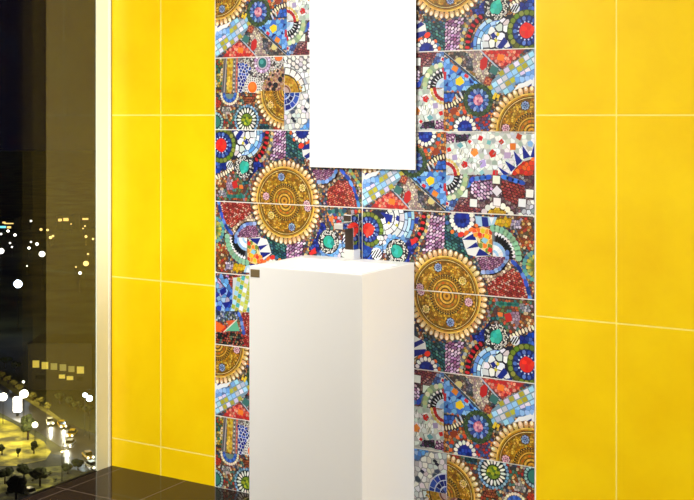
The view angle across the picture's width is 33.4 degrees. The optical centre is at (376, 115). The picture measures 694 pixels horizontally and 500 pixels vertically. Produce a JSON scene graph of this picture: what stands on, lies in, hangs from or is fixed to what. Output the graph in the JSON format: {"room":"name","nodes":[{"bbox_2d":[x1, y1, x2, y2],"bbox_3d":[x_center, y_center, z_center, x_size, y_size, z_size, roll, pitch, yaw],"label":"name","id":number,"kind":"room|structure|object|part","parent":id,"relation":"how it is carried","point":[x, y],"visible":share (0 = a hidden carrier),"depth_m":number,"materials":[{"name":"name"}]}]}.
{"room":"bathroom","nodes":[
{"label":"bathroom","id":0,"kind":"room"},
{"bbox_2d":[21,466,248,499],"bbox_3d":[-0.138,1.363,0.978,4.786,0.120,4.900,0,0,30],"label":"floor","id":1,"kind":"structure","parent":0,"point":[112,482],"depth_m":4.03,"materials":[{"name":"tile"}]},
{"bbox_2d":[249,255,413,499],"bbox_3d":[-0.138,0.885,3.614,0.407,0.837,0.325,0,0,30],"label":"washbasin","id":2,"kind":"object","parent":1,"relation":"on","point":[331,339],"visible":1,"depth_m":3.49,"materials":[{"name":"white ceramic"}]},
{"bbox_2d":[334,214,359,259],"bbox_3d":[-0.095,0.393,3.711,0.036,0.146,0.106,0,0,30],"label":"tap","id":3,"kind":"object","parent":2,"relation":"on","point":[351,224],"visible":1,"depth_m":3.72,"materials":[{"name":"silver metal"}]},
{"bbox_3d":[-0.096,0.353,3.710,0.034,0.018,0.105,0,0,30],"label":"spout","id":4,"kind":"part","parent":3,"relation":"part of","materials":[{"name":"silver metal"}]},
{"bbox_3d":[-0.095,0.332,3.712,0.026,0.019,0.002,0,0,30],"label":"handle","id":5,"kind":"part","parent":3,"relation":"part of","materials":[{"name":"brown metal"}]},
{"bbox_3d":[-0.089,0.398,3.721,0.029,0.070,0.002,0,0,30],"label":"plate","id":6,"kind":"part","parent":3,"relation":"part of","materials":[{"name":"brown metal"}]},
{"bbox_3d":[-0.082,0.332,3.733,0.030,0.024,0.048,0,0,30],"label":"handle","id":7,"kind":"part","parent":3,"relation":"part of","materials":[{"name":"silver metal"}]},
{"bbox_2d":[112,0,693,499],"bbox_3d":[1.172,-0.046,3.135,4.914,2.940,0.154,0,0,30],"label":"wall","id":8,"kind":"structure","parent":0,"point":[544,219],"depth_m":3.57,"materials":[{"name":"yellow tile"}]},
{"bbox_2d":[310,0,416,169],"bbox_3d":[-0.048,-0.387,3.744,0.399,1.120,0.008,0,0,30],"label":"wall mirror","id":9,"kind":"object","parent":8,"relation":"attached to","point":[363,53],"visible":1,"depth_m":3.73,"materials":[{"name":"grey mirror"}]},
{"bbox_3d":[-0.047,0.301,3.750,1.197,2.002,0.001,0,0,30],"label":"mosaic panel","id":10,"kind":"part","parent":8,"relation":"part of","materials":[{"name":"tile"}]},
{"bbox_3d":[-2.263,-0.046,2.205,0.120,2.940,4.900,0,0,30],"label":"wall","id":11,"kind":"structure","parent":0,"visible":0},
{"bbox_2d":[16,0,111,499],"bbox_3d":[-1.349,0.064,3.785,0.122,2.720,1.250,0,0,30],"label":"window","id":12,"kind":"structure","parent":11,"relation":"in","point":[103,7],"depth_m":4.25,"materials":[{"name":"beige paint"}]},
{"label":"outside","id":13,"kind":"structure","parent":0,"visible":0},
{"bbox_2d":[0,151,95,472],"bbox_3d":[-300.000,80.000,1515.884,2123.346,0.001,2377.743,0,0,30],"label":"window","id":14,"kind":"structure","parent":13,"point":[53,297],"depth_m":614.68,"materials":[{"name":"glass"}]},
{"bbox_2d":[0,357,12,367],"bbox_3d":[-117.375,78.108,365.203,3.704,3.784,4.085,0,0,30],"label":"tree","id":15,"kind":"object","parent":14,"relation":"on","point":[2,359],"visible":1,"depth_m":364.54,"materials":[{"name":"brown plant"}]},
{"bbox_3d":[-117.375,77.362,365.203,3.704,2.292,4.085,0,0,30],"label":"crown","id":16,"kind":"part","parent":15,"relation":"part of","materials":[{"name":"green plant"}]},
{"bbox_2d":[0,216,21,231],"bbox_3d":[-254.589,75.298,798.890,12.929,9.404,16.600,0,0,0],"label":"building","id":17,"kind":"structure","parent":14,"relation":"on","point":[11,223],"depth_m":790.81,"materials":[{"name":"black"}]},
{"bbox_2d":[14,280,21,287],"bbox_3d":[-133.594,70.714,430.056,2.975,18.571,3.129,0,0,30],"label":"floodlight","id":18,"kind":"object","parent":14,"relation":"on","point":[18,283],"visible":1,"depth_m":429.01,"materials":[{"name":"grey"}]},
{"bbox_2d":[19,390,28,397],"bbox_3d":[-90.205,75.135,295.320,2.140,9.731,2.251,0,0,30],"label":"street lamp","id":19,"kind":"object","parent":14,"relation":"on","point":[24,393],"visible":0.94,"depth_m":294.64,"materials":[{"name":"grey"}]},
{"bbox_2d":[39,251,44,256],"bbox_3d":[-153.181,71.109,528.467,2.699,17.781,2.838,0,0,30],"label":"street lamp","id":20,"kind":"object","parent":14,"relation":"on","point":[42,253],"visible":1,"depth_m":527.56,"materials":[{"name":"grey"}]},
{"bbox_2d":[54,392,65,403],"bbox_3d":[-87.805,78.418,319.858,3.182,3.165,3.694,0,0,30],"label":"tree","id":21,"kind":"object","parent":14,"relation":"on","point":[59,396],"visible":1,"depth_m":319.28,"materials":[{"name":"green plant"}]},
{"bbox_3d":[-87.946,77.861,319.737,2.901,2.052,3.573,0,0,5],"label":"crown","id":22,"kind":"part","parent":21,"relation":"part of","materials":[{"name":"green plant"}]},
{"bbox_2d":[27,334,95,389],"bbox_3d":[-92.198,73.200,343.157,19.232,13.600,14.600,0,0,0],"label":"building","id":23,"kind":"structure","parent":14,"relation":"on","point":[55,361],"depth_m":336.16,"materials":[{"name":"black"}]},
{"bbox_2d":[55,214,74,229],"bbox_3d":[-218.606,74.872,811.669,10.356,10.256,14.600,0,0,0],"label":"building","id":24,"kind":"structure","parent":14,"relation":"on","point":[63,221],"depth_m":804.63,"materials":[{"name":"black"}]},
{"bbox_2d":[65,396,75,407],"bbox_3d":[-83.484,78.413,315.618,3.729,3.174,3.602,0,0,30],"label":"tree","id":25,"kind":"object","parent":14,"relation":"on","point":[70,399],"visible":0.94,"depth_m":314.64,"materials":[{"name":"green plant"}]},
{"bbox_2d":[72,401,83,411],"bbox_3d":[-80.469,78.473,310.992,3.166,3.054,2.874,0,0,30],"label":"tree","id":26,"kind":"object","parent":14,"relation":"on","point":[78,404],"visible":0.99,"depth_m":310.44,"materials":[{"name":"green plant"}]},
{"bbox_3d":[-80.469,77.838,310.992,3.166,1.783,2.874,0,0,30],"label":"crown","id":27,"kind":"part","parent":26,"relation":"part of","materials":[{"name":"green plant"}]},
{"bbox_2d":[79,213,94,228],"bbox_3d":[-205.061,74.829,818.740,7.630,10.342,14.600,0,0,0],"label":"building","id":28,"kind":"structure","parent":14,"relation":"on","point":[88,219],"depth_m":811.74,"materials":[{"name":"black"}]},
{"bbox_2d":[82,404,93,415],"bbox_3d":[-76.876,78.437,307.268,2.860,3.125,3.321,0,0,30],"label":"tree","id":29,"kind":"object","parent":14,"relation":"on","point":[85,408],"visible":0.88,"depth_m":306.64,"materials":[{"name":"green plant"}]},
{"bbox_3d":[-76.848,77.904,307.429,3.151,2.059,2.720,0,0,-19],"label":"crown","id":30,"kind":"part","parent":29,"relation":"part of","materials":[{"name":"green plant"}]},
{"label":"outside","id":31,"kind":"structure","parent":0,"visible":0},
{"bbox_2d":[0,418,50,465],"bbox_3d":[-97.494,79.920,288.148,56.203,0.001,38.241,0,0,30],"label":"lawn","id":32,"kind":"structure","parent":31,"point":[12,437],"depth_m":278.14,"materials":[{"name":"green plant"}]},
{"bbox_2d":[0,444,4,454],"bbox_3d":[-88.400,78.686,271.788,1.512,2.627,1.961,0,0,30],"label":"tree","id":33,"kind":"object","parent":32,"relation":"on","point":[2,447],"visible":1,"depth_m":271.50,"materials":[{"name":"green plant"}]},
{"bbox_2d":[0,393,6,400],"bbox_3d":[-96.813,76.002,299.145,2.070,7.996,2.176,0,0,30],"label":"street lamp","id":34,"kind":"object","parent":32,"relation":"on","point":[3,396],"visible":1,"depth_m":298.44,"materials":[{"name":"grey"}]},
{"bbox_2d":[16,448,20,456],"bbox_3d":[-83.970,78.944,270.281,1.527,2.113,1.310,0,0,30],"label":"tree","id":35,"kind":"object","parent":32,"relation":"on","point":[18,450],"visible":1,"depth_m":269.91,"materials":[{"name":"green plant"}]},
{"bbox_2d":[20,414,34,439],"bbox_3d":[-85.922,76.784,284.420,3.070,6.433,3.879,0,0,30],"label":"tree","id":36,"kind":"object","parent":32,"relation":"on","point":[26,421],"visible":0.99,"depth_m":283.49,"materials":[{"name":"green plant"}]},
{"bbox_3d":[-85.922,75.785,284.420,3.070,4.436,3.879,0,0,30],"label":"crown","id":37,"kind":"part","parent":36,"relation":"part of","materials":[{"name":"green plant"}]},
{"bbox_2d":[31,440,37,453],"bbox_3d":[-80.950,78.477,272.730,1.571,3.047,1.916,0,0,30],"label":"tree","id":38,"kind":"object","parent":32,"relation":"on","point":[34,444],"visible":1,"depth_m":272.36,"materials":[{"name":"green plant"}]},
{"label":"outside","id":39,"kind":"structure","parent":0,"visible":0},
{"bbox_2d":[0,466,84,499],"bbox_3d":[-78.244,79.940,246.888,32.110,0.001,34.498,0,0,30],"label":"lawn","id":40,"kind":"structure","parent":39,"point":[57,471],"depth_m":253.38,"materials":[{"name":"green plant"}]},
{"bbox_2d":[0,467,13,483],"bbox_3d":[-80.691,78.236,250.235,3.726,3.527,4.023,0,0,30],"label":"tree","id":41,"kind":"object","parent":40,"relation":"on","point":[7,471],"visible":1,"depth_m":249.63,"materials":[{"name":"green plant"}]},
{"bbox_3d":[-80.691,77.484,250.235,3.726,2.023,4.022,0,0,30],"label":"crown","id":42,"kind":"part","parent":41,"relation":"part of","materials":[{"name":"green plant"}]},
{"bbox_2d":[5,475,27,499],"bbox_3d":[-74.334,77.374,238.931,5.055,5.252,4.082,0,0,30],"label":"tree","id":43,"kind":"object","parent":40,"relation":"on","point":[15,484],"visible":1,"depth_m":238.26,"materials":[{"name":"brown plant"}]},
{"bbox_2d":[16,463,29,476],"bbox_3d":[-77.951,78.458,254.598,3.652,3.084,3.094,0,0,30],"label":"tree","id":44,"kind":"object","parent":40,"relation":"on","point":[22,468],"visible":0.98,"depth_m":253.69,"materials":[{"name":"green plant"}]},
{"bbox_2d":[23,486,36,494],"bbox_3d":[-72.940,79.180,243.135,1.800,1.520,4.647,0,0,-45],"label":"car","id":45,"kind":"object","parent":40,"relation":"on","point":[30,489],"visible":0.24,"depth_m":242.66,"materials":[{"name":"white paint"}]},
{"bbox_2d":[29,466,48,485],"bbox_3d":[-72.851,77.839,248.983,4.408,4.322,3.538,0,0,30],"label":"tree","id":46,"kind":"object","parent":40,"relation":"on","point":[40,472],"visible":1,"depth_m":247.93,"materials":[{"name":"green plant"}]},
{"bbox_3d":[-72.851,77.018,248.983,4.408,2.680,3.538,0,0,30],"label":"crown","id":47,"kind":"part","parent":46,"relation":"part of","materials":[{"name":"green plant"}]},
{"bbox_2d":[61,464,72,473],"bbox_3d":[-69.065,78.891,257.233,2.447,2.217,2.715,0,0,30],"label":"tree","id":48,"kind":"object","parent":40,"relation":"on","point":[66,467],"visible":1,"depth_m":256.86,"materials":[{"name":"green plant"}]},
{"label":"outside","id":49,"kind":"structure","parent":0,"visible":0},
{"bbox_2d":[0,384,95,471],"bbox_3d":[-97.223,79.950,315.180,119.058,0.001,67.782,0,0,30],"label":"road","id":50,"kind":"structure","parent":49,"point":[56,434],"depth_m":291.85,"materials":[{"name":"asphalt"}]},
{"bbox_2d":[13,397,21,415],"bbox_3d":[-95.532,77.473,307.101,2.234,5.053,1.064,0,0,0],"label":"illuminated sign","id":51,"kind":"structure","parent":50,"relation":"on","point":[17,401],"depth_m":306.60,"materials":[{"name":"white"}]},
{"bbox_2d":[46,417,53,424],"bbox_3d":[-84.595,79.180,299.029,1.800,1.520,4.647,0,0,-20],"label":"car","id":52,"kind":"object","parent":50,"relation":"on","point":[49,420],"visible":1,"depth_m":298.19,"materials":[{"name":"white paint"}]},
{"bbox_2d":[57,420,66,427],"bbox_3d":[-80.692,79.180,296.155,1.800,1.520,4.647,0,0,-25],"label":"car","id":53,"kind":"object","parent":50,"relation":"on","point":[61,423],"visible":1,"depth_m":295.36,"materials":[{"name":"orange paint"}]},
{"bbox_2d":[64,438,75,446],"bbox_3d":[-74.172,79.180,279.127,1.800,1.520,4.647,0,0,0],"label":"car","id":54,"kind":"object","parent":50,"relation":"on","point":[70,441],"visible":1,"depth_m":278.35,"materials":[{"name":"white paint"}]},
{"bbox_2d":[66,429,77,436],"bbox_3d":[-75.985,79.180,287.831,1.800,1.520,4.647,0,0,0],"label":"car","id":55,"kind":"object","parent":50,"relation":"on","point":[71,433],"visible":1,"depth_m":287.04,"materials":[{"name":"orange paint"}]},
{"bbox_2d":[71,459,83,469],"bbox_3d":[-67.537,78.732,260.485,3.189,2.536,3.298,0,0,30],"label":"tree","id":56,"kind":"object","parent":50,"relation":"on","point":[77,463],"visible":1,"depth_m":259.51,"materials":[{"name":"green plant"}]},
{"bbox_2d":[82,450,93,459],"bbox_3d":[-67.313,79.180,269.368,1.800,1.520,4.647,0,0,-30],"label":"car","id":57,"kind":"object","parent":50,"relation":"on","point":[87,454],"visible":1,"depth_m":268.73,"materials":[{"name":"orange paint"}]},
{"bbox_2d":[86,396,92,439],"bbox_3d":[-70.739,74.527,284.409,1.499,10.947,1.576,0,0,30],"label":"street lamp","id":58,"kind":"object","parent":50,"relation":"on","point":[89,398],"visible":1,"depth_m":284.32,"materials":[{"name":"grey"}]},
{"bbox_2d":[84,460,95,469],"bbox_3d":[-64.478,79.180,261.742,1.800,1.520,4.647,0,0,-40],"label":"car","id":59,"kind":"object","parent":50,"relation":"on","point":[90,463],"visible":0.75,"depth_m":261.23,"materials":[{"name":"white paint"}]},
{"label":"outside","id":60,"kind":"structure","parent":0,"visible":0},
{"bbox_2d":[0,377,61,419],"bbox_3d":[-109.169,79.900,342.806,85.757,0.001,44.746,0,0,30],"label":"verge","id":61,"kind":"structure","parent":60,"point":[9,386],"depth_m":324.55,"materials":[{"name":"green plant"}]},
{"bbox_2d":[0,371,5,379],"bbox_3d":[-113.139,78.688,348.612,2.711,2.625,2.421,0,0,30],"label":"tree","id":62,"kind":"object","parent":61,"relation":"on","point":[2,374],"visible":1,"depth_m":348.10,"materials":[{"name":"brown plant"}]},
{"bbox_2d":[3,375,11,383],"bbox_3d":[-109.871,78.690,343.752,2.161,2.621,2.617,0,0,30],"label":"tree","id":63,"kind":"object","parent":61,"relation":"on","point":[8,377],"visible":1,"depth_m":343.21,"materials":[{"name":"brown plant"}]},
{"bbox_3d":[-110.007,78.265,343.885,2.462,1.771,2.021,0,0,-18],"label":"crown","id":64,"kind":"part","parent":63,"relation":"part of","materials":[{"name":"plant"}]},
{"bbox_2d":[10,380,17,387],"bbox_3d":[-106.451,78.766,338.771,2.213,2.469,2.390,0,0,30],"label":"tree","id":65,"kind":"object","parent":61,"relation":"on","point":[13,382],"visible":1,"depth_m":338.18,"materials":[{"name":"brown plant"}]},
{"bbox_3d":[-106.470,78.313,338.759,2.362,1.563,1.874,0,0,-4],"label":"crown","id":66,"kind":"part","parent":65,"relation":"part of","materials":[{"name":"plant"}]},
{"bbox_2d":[15,384,22,392],"bbox_3d":[-102.789,78.729,332.491,2.281,2.543,2.315,0,0,30],"label":"tree","id":67,"kind":"object","parent":61,"relation":"on","point":[18,386],"visible":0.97,"depth_m":331.84,"materials":[{"name":"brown plant"}]},
{"bbox_3d":[-102.788,78.296,332.491,2.281,1.678,2.315,0,0,30],"label":"crown","id":68,"kind":"part","parent":67,"relation":"part of","materials":[{"name":"plant"}]},
{"bbox_2d":[28,392,36,400],"bbox_3d":[-96.254,78.762,323.185,2.316,2.477,2.266,0,0,30],"label":"tree","id":69,"kind":"object","parent":61,"relation":"on","point":[32,394],"visible":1,"depth_m":322.65,"materials":[{"name":"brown plant"}]},
{"bbox_3d":[-96.254,78.319,323.185,2.316,1.591,2.266,0,0,30],"label":"crown","id":70,"kind":"part","parent":69,"relation":"part of","materials":[{"name":"plant"}]},
{"bbox_2d":[35,397,43,405],"bbox_3d":[-92.452,78.738,317.773,2.450,2.524,2.077,0,0,30],"label":"tree","id":71,"kind":"object","parent":61,"relation":"on","point":[41,399],"visible":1,"depth_m":317.34,"materials":[{"name":"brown plant"}]},
{"bbox_3d":[-92.452,78.200,317.773,2.450,1.447,2.078,0,0,30],"label":"crown","id":72,"kind":"part","parent":71,"relation":"part of","materials":[{"name":"plant"}]},
{"bbox_2d":[44,402,50,410],"bbox_3d":[-88.879,78.789,312.186,1.892,2.423,1.769,0,0,30],"label":"tree","id":73,"kind":"object","parent":61,"relation":"on","point":[47,405],"visible":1,"depth_m":311.81,"materials":[{"name":"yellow plant"}]}
]}

